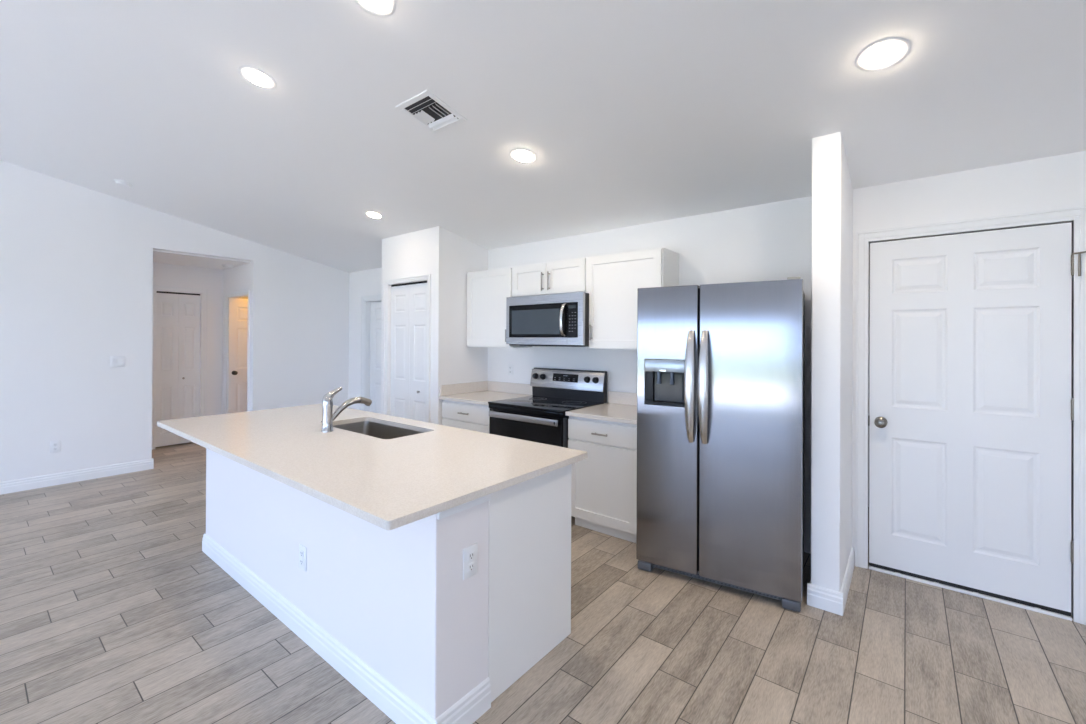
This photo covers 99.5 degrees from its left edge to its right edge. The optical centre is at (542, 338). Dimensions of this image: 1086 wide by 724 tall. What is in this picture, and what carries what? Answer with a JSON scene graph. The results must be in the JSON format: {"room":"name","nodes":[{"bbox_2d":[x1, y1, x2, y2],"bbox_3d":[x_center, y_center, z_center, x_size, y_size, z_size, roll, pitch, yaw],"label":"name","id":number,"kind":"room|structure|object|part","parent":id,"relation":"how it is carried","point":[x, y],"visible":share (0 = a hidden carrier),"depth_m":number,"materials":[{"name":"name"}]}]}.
{"room":"kitchen","nodes":[
{"label":"kitchen","id":0,"kind":"room"},
{"bbox_2d":[0,160,348,481],"bbox_3d":[-5.386,-0.199,3.803,0.115,3.261,7.881,0,0,38],"label":"wall","id":1,"kind":"structure","parent":0,"point":[76,261],"depth_m":4.75,"materials":[{"name":"white paint"}]},
{"bbox_2d":[50,440,60,452],"bbox_3d":[-4.765,1.059,4.491,0.009,0.116,0.072,0,0,38],"label":"wall outlet","id":2,"kind":"object","parent":1,"relation":"attached to","point":[55,446],"visible":1,"depth_m":4.49,"materials":[{"name":"white plastic"}]},
{"bbox_2d":[0,458,153,494],"bbox_3d":[-5.387,1.375,3.793,0.130,0.114,7.881,0,0,38],"label":"baseboard","id":3,"kind":"structure","parent":1,"relation":"attached to","point":[17,485],"depth_m":4.58,"materials":[{"name":"white paint"}]},
{"bbox_2d":[110,356,124,366],"bbox_3d":[-4.483,0.246,4.844,0.011,0.116,0.118,0,0,38],"label":"light switch","id":4,"kind":"object","parent":1,"relation":"attached to","point":[115,361],"visible":1,"depth_m":4.84,"materials":[{"name":"white plastic"}]},
{"bbox_2d":[153,262,222,415],"bbox_3d":[-5.683,0.226,5.711,0.700,2.420,2.710,0,0,38],"label":"wall","id":5,"kind":"structure","parent":0,"point":[172,275],"depth_m":6.44,"materials":[{"name":"white paint"}]},
{"bbox_2d":[155,291,199,446],"bbox_3d":[-4.906,0.405,6.182,0.060,2.037,0.484,0,0,38],"label":"door","id":6,"kind":"structure","parent":5,"relation":"in","point":[177,314],"depth_m":6.17,"materials":[{"name":"white paint"}]},
{"bbox_2d":[152,285,207,449],"bbox_3d":[-4.872,0.379,6.155,0.022,2.125,0.625,0,0,38],"label":"trim","id":7,"kind":"structure","parent":5,"relation":"attached to","point":[204,292],"depth_m":6.30,"materials":[{"name":"white paint"}]},
{"bbox_2d":[222,263,249,413],"bbox_3d":[-4.181,0.235,6.314,1.109,2.420,0.100,0,0,38],"label":"wall","id":8,"kind":"structure","parent":0,"point":[235,279],"depth_m":6.31,"materials":[{"name":"white paint"}]},
{"bbox_2d":[223,290,249,413],"bbox_3d":[-4.137,0.410,6.200,0.900,2.070,0.022,0,0,38],"label":"trim","id":9,"kind":"structure","parent":8,"relation":"attached to","point":[245,292],"depth_m":6.45,"materials":[{"name":"white paint"}]},
{"bbox_2d":[381,226,487,424],"bbox_3d":[-1.206,0.176,5.087,0.992,2.558,0.677,0,0,38],"label":"wall","id":10,"kind":"structure","parent":0,"point":[439,252],"depth_m":4.70,"materials":[{"name":"white paint"}]},
{"bbox_2d":[384,274,430,422],"bbox_3d":[-1.437,0.408,4.822,0.790,2.090,0.022,0,0,38],"label":"trim","id":11,"kind":"structure","parent":10,"relation":"attached to","point":[427,277],"depth_m":4.76,"materials":[{"name":"white paint"}]},
{"bbox_2d":[390,281,426,421],"bbox_3d":[-1.411,0.424,4.856,0.689,2.022,0.060,0,0,38],"label":"door","id":12,"kind":"structure","parent":10,"relation":"in","point":[408,399],"depth_m":4.85,"materials":[{"name":"white paint"}]},
{"bbox_2d":[0,0,1085,272],"bbox_3d":[-2.317,-1.435,1.459,11.250,0.974,8.200,0,0,38],"label":"ceiling","id":13,"kind":"structure","parent":0,"point":[630,112],"depth_m":2.53,"materials":[{"name":"white paint"}]},
{"bbox_2d":[114,179,132,187],"bbox_3d":[-4.015,-1.475,4.399,0.136,0.052,0.134,0,0,38],"label":"smoke detector","id":14,"kind":"object","parent":13,"relation":"attached to","point":[121,183],"visible":1,"depth_m":4.37,"materials":[{"name":"white plastic"}]},
{"bbox_2d":[238,66,276,89],"bbox_3d":[-1.609,-1.468,2.594,0.188,0.036,0.185,0,0,38],"label":"recessed light","id":15,"kind":"object","parent":13,"relation":"in","point":[257,77],"visible":1,"depth_m":2.58,"materials":[{"name":"white plastic"}]},
{"bbox_2d":[364,211,383,218],"bbox_3d":[-1.633,-1.190,4.442,0.188,0.036,0.185,0,0,38],"label":"recessed light","id":16,"kind":"object","parent":13,"relation":"in","point":[372,214],"visible":1,"depth_m":4.42,"materials":[{"name":"white plastic"}]},
{"bbox_2d":[355,0,395,16],"bbox_3d":[-0.725,-1.455,1.966,0.188,0.036,0.185,0,0,38],"label":"recessed light","id":17,"kind":"object","parent":13,"relation":"in","point":[383,8],"visible":1,"depth_m":2.00,"materials":[{"name":"white plastic"}]},
{"bbox_2d":[395,90,466,133],"bbox_3d":[-0.658,-1.327,2.719,0.300,0.066,0.295,0,0,38],"label":"ceiling vent","id":18,"kind":"object","parent":13,"relation":"in","point":[425,108],"visible":1,"depth_m":2.71,"materials":[{"name":"white plastic"}]},
{"bbox_2d":[509,148,536,163],"bbox_3d":[-0.133,-1.215,3.067,0.188,0.036,0.185,0,0,38],"label":"recessed light","id":19,"kind":"object","parent":13,"relation":"in","point":[521,155],"visible":1,"depth_m":3.05,"materials":[{"name":"white plastic"}]},
{"bbox_2d":[855,37,910,70],"bbox_3d":[1.431,-1.195,1.940,0.188,0.036,0.185,0,0,38],"label":"recessed light","id":20,"kind":"object","parent":13,"relation":"in","point":[881,54],"visible":1,"depth_m":1.93,"materials":[{"name":"white plastic"}]},
{"bbox_2d":[0,442,1085,723],"bbox_3d":[-2.056,1.502,1.999,11.500,0.120,9.400,0,0,38],"label":"floor","id":21,"kind":"structure","parent":0,"point":[114,610],"depth_m":2.16,"materials":[{"name":"beige tile"}]},
{"bbox_2d":[202,448,492,723],"bbox_3d":[-1.256,1.020,2.464,2.476,0.854,0.280,0,0,38],"label":"wall","id":22,"kind":"structure","parent":21,"relation":"on","point":[394,612],"depth_m":1.85,"materials":[{"name":"white paint"}]},
{"bbox_2d":[299,544,306,571],"bbox_3d":[-1.166,1.064,2.228,0.072,0.116,0.009,0,0,38],"label":"wall outlet","id":23,"kind":"object","parent":22,"relation":"attached to","point":[302,549],"visible":1,"depth_m":2.22,"materials":[{"name":"white plastic"}]},
{"bbox_3d":[-1.260,1.390,2.463,2.473,0.114,0.277,0,0,38],"label":"baseboard","id":24,"kind":"part","parent":22,"relation":"part of","materials":[{"name":"white paint"}]},
{"bbox_3d":[-0.284,0.616,1.711,0.018,0.041,0.261,0,0,38],"label":"moulding","id":25,"kind":"part","parent":22,"relation":"part of","materials":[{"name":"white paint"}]},
{"bbox_2d":[463,543,477,579],"bbox_3d":[-0.273,0.841,1.733,0.009,0.116,0.072,0,0,38],"label":"wall outlet","id":26,"kind":"object","parent":22,"relation":"attached to","point":[470,554],"visible":1,"depth_m":1.73,"materials":[{"name":"white plastic"}]},
{"bbox_2d":[468,562,473,571],"bbox_3d":[-0.271,0.862,1.731,0.004,0.029,0.032,0,0,38],"label":"socket","id":27,"kind":"object","parent":26,"relation":"attached to","point":[470,564],"depth_m":1.73,"materials":[{"name":"grey plastic"}]},
{"bbox_2d":[468,551,473,560],"bbox_3d":[-0.271,0.820,1.731,0.004,0.029,0.032,0,0,38],"label":"socket","id":28,"kind":"object","parent":26,"relation":"attached to","point":[470,553],"depth_m":1.73,"materials":[{"name":"grey plastic"}]},
{"bbox_2d":[442,400,489,433],"bbox_3d":[-0.546,1.029,4.556,0.680,0.854,0.679,0,0,38],"label":"base cabinet","id":29,"kind":"object","parent":21,"relation":"on","point":[469,416],"visible":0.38,"depth_m":4.30,"materials":[{"name":"white paint"}]},
{"bbox_3d":[-0.729,1.082,4.325,0.668,0.585,0.020,0,0,38],"label":"door","id":30,"kind":"part","parent":29,"relation":"part of","materials":[{"name":"white paint"}]},
{"bbox_3d":[-0.728,0.702,4.326,0.668,0.150,0.020,0,0,38],"label":"drawer","id":31,"kind":"part","parent":29,"relation":"part of","materials":[{"name":"white paint"}]},
{"bbox_2d":[439,381,531,405],"bbox_3d":[-0.543,0.534,4.565,0.694,0.136,0.667,0,0,38],"label":"countertop","id":32,"kind":"structure","parent":29,"relation":"on","point":[482,392],"depth_m":4.67,"materials":[{"name":"stone"}]},
{"bbox_2d":[488,464,571,701],"bbox_3d":[-0.985,1.022,2.809,2.442,0.854,0.601,0,0,38],"label":"base cabinet","id":33,"kind":"object","parent":21,"relation":"on","point":[529,553],"visible":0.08,"depth_m":2.01,"materials":[{"name":"white paint"}]},
{"bbox_2d":[157,404,586,529],"bbox_3d":[-1.184,0.578,2.692,2.704,0.030,1.130,0,0,38],"label":"countertop","id":34,"kind":"structure","parent":33,"relation":"on","point":[388,484],"depth_m":2.16,"materials":[{"name":"stone"}]},
{"bbox_2d":[321,387,371,431],"bbox_3d":[-1.232,0.432,2.883,0.091,0.262,0.323,0,0,38],"label":"kitchen faucet","id":35,"kind":"object","parent":34,"relation":"on","point":[328,416],"visible":1,"depth_m":2.78,"materials":[{"name":"silver metal"}]},
{"bbox_2d":[321,397,333,431],"bbox_3d":[-1.302,0.456,2.776,0.068,0.214,0.068,0,0,38],"label":"faucet","id":36,"kind":"object","parent":35,"relation":"attached to","point":[327,402],"depth_m":2.75,"materials":[{"name":"silver metal"}]},
{"bbox_3d":[-1.283,0.347,2.800,0.042,0.093,0.120,0,0,38],"label":"lever handle","id":37,"kind":"part","parent":35,"relation":"part of","materials":[{"name":"silver metal"}]},
{"bbox_3d":[-1.238,0.447,2.856,0.040,0.144,0.206,0,0,38],"label":"spout","id":38,"kind":"part","parent":35,"relation":"part of","materials":[{"name":"silver metal"}]},
{"bbox_2d":[333,421,423,438],"bbox_3d":[-1.069,0.695,2.928,0.799,0.200,0.366,0,0,38],"label":"sink","id":39,"kind":"object","parent":34,"relation":"in","point":[382,431],"visible":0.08,"depth_m":3.20,"materials":[{"name":"metal"}]},
{"bbox_2d":[488,368,606,447],"bbox_3d":[0.026,0.855,4.060,0.828,1.125,0.711,0,0,38],"label":"range","id":40,"kind":"object","parent":21,"relation":"on","point":[540,417],"visible":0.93,"depth_m":4.02,"materials":[{"name":"black metal"}]},
{"bbox_3d":[-0.170,0.659,3.792,0.744,0.050,0.044,0,0,38],"label":"handle","id":41,"kind":"part","parent":40,"relation":"part of","materials":[{"name":"silver metal"}]},
{"bbox_3d":[-0.150,0.957,3.834,0.788,0.668,0.052,0,0,38],"label":"oven door","id":42,"kind":"part","parent":40,"relation":"part of","materials":[{"name":"black glass"}]},
{"bbox_2d":[488,395,603,417],"bbox_3d":[0.022,0.593,4.051,0.824,0.058,0.612,0,0,38],"label":"cooktop","id":43,"kind":"object","parent":40,"relation":"in","point":[540,406],"depth_m":3.95,"materials":[{"name":"black glass"}]},
{"bbox_3d":[0.170,0.960,3.595,0.016,0.673,0.029,0,0,38],"label":"trim","id":44,"kind":"part","parent":40,"relation":"part of","materials":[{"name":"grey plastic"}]},
{"bbox_3d":[0.208,0.388,4.290,0.828,0.170,0.044,0,0,38],"label":"control panel","id":45,"kind":"part","parent":40,"relation":"part of","materials":[{"name":"silver metal"}]},
{"bbox_3d":[0.390,0.373,4.119,0.060,0.059,0.046,0,0,38],"label":"knob","id":46,"kind":"part","parent":40,"relation":"part of","materials":[{"name":"black plastic"}]},
{"bbox_3d":[0.459,0.373,4.064,0.060,0.059,0.046,0,0,38],"label":"knob","id":47,"kind":"part","parent":40,"relation":"part of","materials":[{"name":"black plastic"}]},
{"bbox_2d":[568,416,636,542],"bbox_3d":[0.618,1.032,3.635,0.613,0.854,0.679,0,0,38],"label":"base cabinet","id":48,"kind":"object","parent":21,"relation":"on","point":[604,483],"visible":0.53,"depth_m":3.38,"materials":[{"name":"white paint"}]},
{"bbox_3d":[0.420,0.709,3.383,0.130,0.014,0.035,0,0,38],"label":"handle","id":49,"kind":"part","parent":48,"relation":"part of","materials":[{"name":"silver metal"}]},
{"bbox_2d":[565,391,636,424],"bbox_3d":[0.628,0.536,3.639,0.632,0.136,0.667,0,0,38],"label":"countertop","id":50,"kind":"structure","parent":48,"relation":"on","point":[621,407],"depth_m":3.64,"materials":[{"name":"stone"}]},
{"bbox_3d":[0.437,0.704,3.405,0.601,0.150,0.020,0,0,38],"label":"drawer","id":51,"kind":"part","parent":48,"relation":"part of","materials":[{"name":"white paint"}]},
{"bbox_2d":[636,277,804,611],"bbox_3d":[1.166,0.566,2.971,0.911,1.786,0.868,0,0,31],"label":"refrigerator","id":52,"kind":"object","parent":21,"relation":"on","point":[721,367],"visible":1,"depth_m":2.63,"materials":[{"name":"silver metal"}]},
{"bbox_3d":[0.715,0.246,2.837,0.028,0.076,0.031,0,0,31],"label":"dispenser lever","id":53,"kind":"part","parent":52,"relation":"part of","materials":[{"name":"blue plastic"}]},
{"bbox_3d":[0.745,0.169,2.811,0.248,0.075,0.012,0,0,31],"label":"dispenser panel","id":54,"kind":"part","parent":52,"relation":"part of","materials":[{"name":"grey metal"}]},
{"bbox_3d":[0.766,0.540,2.830,0.371,1.710,0.062,0,0,31],"label":"door","id":55,"kind":"part","parent":52,"relation":"part of","materials":[{"name":"silver metal"}]},
{"bbox_3d":[0.771,0.303,2.822,0.173,0.172,0.008,0,0,31],"label":"plate","id":56,"kind":"part","parent":52,"relation":"part of","materials":[{"name":"grey plastic"}]},
{"bbox_3d":[0.783,0.246,2.796,0.028,0.076,0.031,0,0,31],"label":"dispenser lever","id":57,"kind":"part","parent":52,"relation":"part of","materials":[{"name":"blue plastic"}]},
{"bbox_3d":[0.863,0.285,2.695,0.060,0.662,0.080,0,0,31],"label":"handle","id":58,"kind":"part","parent":52,"relation":"part of","materials":[{"name":"grey metal"}]},
{"bbox_3d":[0.930,0.285,2.655,0.060,0.662,0.080,0,0,31],"label":"handle","id":59,"kind":"part","parent":52,"relation":"part of","materials":[{"name":"grey metal"}]},
{"bbox_3d":[1.160,0.541,2.593,0.531,1.710,0.066,0,0,31],"label":"door","id":60,"kind":"part","parent":52,"relation":"part of","materials":[{"name":"silver metal"}]},
{"bbox_2d":[348,151,1085,615],"bbox_3d":[0.750,0.246,4.045,9.441,2.429,0.115,0,0,38],"label":"wall","id":61,"kind":"structure","parent":0,"point":[769,241],"depth_m":3.28,"materials":[{"name":"white paint"}]},
{"bbox_2d":[361,294,381,411],"bbox_3d":[-2.205,0.426,6.366,0.947,2.056,0.137,0,0,38],"label":"trim","id":62,"kind":"structure","parent":61,"relation":"attached to","point":[366,301],"depth_m":6.59,"materials":[{"name":"white paint"}]},
{"bbox_2d":[370,301,381,413],"bbox_3d":[-2.176,0.463,6.402,0.781,1.958,0.035,0,0,38],"label":"door","id":63,"kind":"structure","parent":61,"relation":"in","point":[376,307],"depth_m":6.55,"materials":[{"name":"white paint"}]},
{"bbox_2d":[467,267,532,347],"bbox_3d":[-0.461,-0.297,4.700,0.630,0.777,0.362,0,0,38],"label":"upper cabinet","id":64,"kind":"object","parent":61,"relation":"attached to","point":[487,290],"visible":0.66,"depth_m":4.59,"materials":[{"name":"white paint"}]},
{"bbox_3d":[-0.545,-0.298,4.596,0.612,0.755,0.020,0,0,38],"label":"door","id":65,"kind":"part","parent":64,"relation":"part of","materials":[{"name":"white paint"}]},
{"bbox_2d":[487,381,531,394],"bbox_3d":[-0.342,0.520,4.819,0.694,0.104,0.019,0,0,38],"label":"backsplash","id":66,"kind":"structure","parent":61,"relation":"attached to","point":[518,388],"depth_m":4.81,"materials":[{"name":"stone"}]},
{"bbox_2d":[508,364,512,374],"bbox_3d":[-0.342,0.333,4.828,0.072,0.116,0.009,0,0,38],"label":"wall outlet","id":67,"kind":"object","parent":61,"relation":"attached to","point":[510,366],"visible":1,"depth_m":4.82,"materials":[{"name":"white plastic"}]},
{"bbox_2d":[512,257,586,296],"bbox_3d":[0.118,-0.534,4.244,0.841,0.300,0.362,0,0,38],"label":"upper cabinet","id":68,"kind":"object","parent":61,"relation":"attached to","point":[564,276],"visible":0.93,"depth_m":4.10,"materials":[{"name":"white paint"}]},
{"bbox_3d":[-0.128,-0.536,4.268,0.410,0.278,0.020,0,0,38],"label":"door","id":69,"kind":"part","parent":68,"relation":"part of","materials":[{"name":"white paint"}]},
{"bbox_2d":[506,292,588,346],"bbox_3d":[0.107,-0.153,4.173,0.854,0.454,0.480,0,0,38],"label":"microwave","id":70,"kind":"object","parent":68,"relation":"attached to","point":[561,319],"visible":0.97,"depth_m":3.98,"materials":[{"name":"silver metal"}]},
{"bbox_3d":[-0.056,-0.153,4.066,0.657,0.292,0.004,0,0,38],"label":"door glass","id":71,"kind":"part","parent":70,"relation":"part of","materials":[{"name":"black glass"}]},
{"bbox_3d":[0.166,-0.155,3.860,0.065,0.284,0.038,0,0,-27],"label":"handle","id":72,"kind":"part","parent":70,"relation":"part of","materials":[{"name":"grey metal"}]},
{"bbox_3d":[0.245,-0.152,3.829,0.106,0.292,0.004,0,0,38],"label":"control panel","id":73,"kind":"part","parent":70,"relation":"part of","materials":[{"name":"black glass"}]},
{"bbox_3d":[0.049,-0.510,4.091,0.014,0.165,0.037,0,0,38],"label":"handle","id":74,"kind":"part","parent":68,"relation":"part of","materials":[{"name":"silver metal"}]},
{"bbox_3d":[0.197,-0.535,4.010,0.410,0.278,0.020,0,0,38],"label":"door","id":75,"kind":"part","parent":68,"relation":"part of","materials":[{"name":"white paint"}]},
{"bbox_2d":[608,391,636,405],"bbox_3d":[0.829,0.523,3.893,0.632,0.104,0.019,0,0,38],"label":"backsplash","id":76,"kind":"structure","parent":61,"relation":"attached to","point":[625,398],"depth_m":3.99,"materials":[{"name":"stone"}]},
{"bbox_2d":[586,248,678,349],"bbox_3d":[0.715,-0.295,3.770,0.683,0.774,0.362,0,0,38],"label":"upper cabinet","id":77,"kind":"object","parent":61,"relation":"attached to","point":[613,281],"visible":0.83,"depth_m":3.67,"materials":[{"name":"white paint"}]},
{"bbox_3d":[0.396,-0.047,3.813,0.014,0.130,0.037,0,0,38],"label":"handle","id":78,"kind":"part","parent":77,"relation":"part of","materials":[{"name":"silver metal"}]},
{"bbox_2d":[855,206,1085,624],"bbox_3d":[2.405,0.393,2.647,1.002,2.142,0.022,0,0,38],"label":"trim","id":79,"kind":"structure","parent":61,"relation":"attached to","point":[1078,214],"depth_m":2.50,"materials":[{"name":"white paint"}]},
{"bbox_2d":[868,221,1085,620],"bbox_3d":[2.441,0.427,2.660,0.914,2.074,0.177,0,0,38],"label":"door","id":80,"kind":"structure","parent":61,"relation":"in","point":[971,415],"depth_m":2.62,"materials":[{"name":"white paint"}]},
{"bbox_3d":[2.102,0.525,2.860,0.066,0.066,0.071,0,0,38],"label":"knob","id":81,"kind":"part","parent":80,"relation":"part of","materials":[{"name":"silver metal"}]},
{"bbox_2d":[811,132,852,591],"bbox_3d":[1.739,0.182,2.750,0.136,2.559,0.689,0,0,38],"label":"wall","id":82,"kind":"structure","parent":0,"point":[832,190],"depth_m":2.49,"materials":[{"name":"white paint"}]},
{"bbox_2d":[807,547,854,615],"bbox_3d":[1.728,1.404,2.741,0.166,0.114,0.704,0,0,38],"label":"baseboard","id":83,"kind":"structure","parent":82,"relation":"attached to","point":[829,600],"depth_m":2.48,"materials":[{"name":"white paint"}]},
{"bbox_3d":[-3.727,0.238,6.783,0.979,2.420,1.200,0,0,38],"label":"wall","id":84,"kind":"structure","parent":0,"visible":0},
{"bbox_2d":[227,298,247,413],"bbox_3d":[-4.173,0.434,6.697,0.101,2.000,0.700,0,0,38],"label":"door","id":85,"kind":"structure","parent":84,"relation":"in","point":[237,307],"depth_m":6.53,"materials":[{"name":"white paint"}]}
]}

